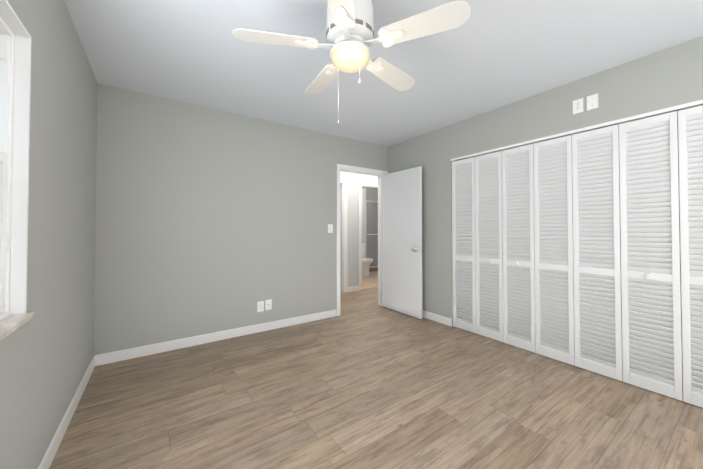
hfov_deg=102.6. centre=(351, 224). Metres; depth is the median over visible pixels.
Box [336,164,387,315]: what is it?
door frame
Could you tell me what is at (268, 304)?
outlet
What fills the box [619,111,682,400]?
closet door
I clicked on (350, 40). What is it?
fan
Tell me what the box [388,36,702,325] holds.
wall
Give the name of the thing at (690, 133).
closet door
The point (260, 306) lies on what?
electrical outlet
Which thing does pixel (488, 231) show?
closet door
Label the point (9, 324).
sill
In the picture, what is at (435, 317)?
baseboard
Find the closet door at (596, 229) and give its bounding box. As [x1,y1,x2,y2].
[572,124,622,380]
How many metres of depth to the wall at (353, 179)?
5.29 m
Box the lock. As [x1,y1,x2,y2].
[0,150,10,250]
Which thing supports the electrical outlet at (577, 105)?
attached to the wall at (672, 76)
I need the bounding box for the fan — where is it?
[232,0,470,122]
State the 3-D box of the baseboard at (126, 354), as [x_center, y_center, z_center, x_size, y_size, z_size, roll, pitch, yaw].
[-1.187,1.174,3.090,2.390,0.092,0.016,1,-1,-35]
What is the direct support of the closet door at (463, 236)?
in the wall at (672, 76)
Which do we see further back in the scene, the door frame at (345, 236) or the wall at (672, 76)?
the door frame at (345, 236)
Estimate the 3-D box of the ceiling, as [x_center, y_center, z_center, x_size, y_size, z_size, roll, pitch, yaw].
[0.513,-1.244,4.112,6.638,0.100,8.020,1,-1,-35]
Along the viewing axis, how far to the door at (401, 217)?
3.88 m
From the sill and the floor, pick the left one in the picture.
the sill
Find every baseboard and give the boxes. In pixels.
[37,355,96,468]
[97,309,335,365]
[348,286,358,291]
[422,310,451,325]
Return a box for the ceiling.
[64,0,702,146]
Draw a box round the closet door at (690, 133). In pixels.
[678,105,702,407]
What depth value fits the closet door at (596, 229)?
2.28 m
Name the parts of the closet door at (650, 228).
knob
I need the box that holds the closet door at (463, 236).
[452,157,475,332]
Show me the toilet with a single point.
(366, 263)
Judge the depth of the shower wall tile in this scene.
7.72 m
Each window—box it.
[0,0,31,319]
[0,151,7,307]
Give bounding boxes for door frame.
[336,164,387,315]
[340,180,377,292]
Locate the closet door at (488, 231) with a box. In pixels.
[475,151,502,341]
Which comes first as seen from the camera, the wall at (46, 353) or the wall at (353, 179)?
the wall at (46, 353)
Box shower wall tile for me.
[366,188,377,200]
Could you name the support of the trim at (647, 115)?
attached to the wall at (672, 76)
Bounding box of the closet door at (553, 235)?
[534,135,574,365]
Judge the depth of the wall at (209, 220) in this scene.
2.90 m
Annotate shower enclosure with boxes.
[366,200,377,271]
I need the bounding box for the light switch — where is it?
[328,224,332,232]
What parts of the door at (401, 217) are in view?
knob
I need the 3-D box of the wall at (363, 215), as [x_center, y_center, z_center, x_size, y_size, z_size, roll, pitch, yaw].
[-0.362,0.070,7.158,1.750,2.430,0.120,1,-1,-35]
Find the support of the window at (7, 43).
in the wall at (46, 353)
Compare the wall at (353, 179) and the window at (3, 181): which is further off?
the wall at (353, 179)
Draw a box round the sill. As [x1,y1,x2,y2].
[0,312,34,340]
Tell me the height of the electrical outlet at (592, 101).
0.116 m
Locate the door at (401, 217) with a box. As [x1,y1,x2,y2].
[381,166,421,318]
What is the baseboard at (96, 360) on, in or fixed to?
attached to the wall at (46, 353)
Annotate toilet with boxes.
[362,243,372,276]
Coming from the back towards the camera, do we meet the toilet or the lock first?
the toilet
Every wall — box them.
[0,0,97,468]
[94,83,387,354]
[341,171,377,286]
[362,188,365,257]
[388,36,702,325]
[459,111,702,366]
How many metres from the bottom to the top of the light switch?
0.116 m
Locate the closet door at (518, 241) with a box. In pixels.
[502,144,535,352]
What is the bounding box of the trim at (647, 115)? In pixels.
[451,100,702,161]
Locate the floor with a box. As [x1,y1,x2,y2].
[49,271,702,468]
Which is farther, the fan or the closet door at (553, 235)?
the closet door at (553, 235)
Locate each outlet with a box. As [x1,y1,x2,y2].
[257,301,263,311]
[265,299,271,309]
[573,98,582,113]
[587,93,597,110]
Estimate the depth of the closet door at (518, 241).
2.77 m
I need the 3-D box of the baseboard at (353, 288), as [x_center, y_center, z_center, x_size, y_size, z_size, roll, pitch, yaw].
[-0.421,1.221,5.984,4.200,0.092,1.713,1,-1,-35]

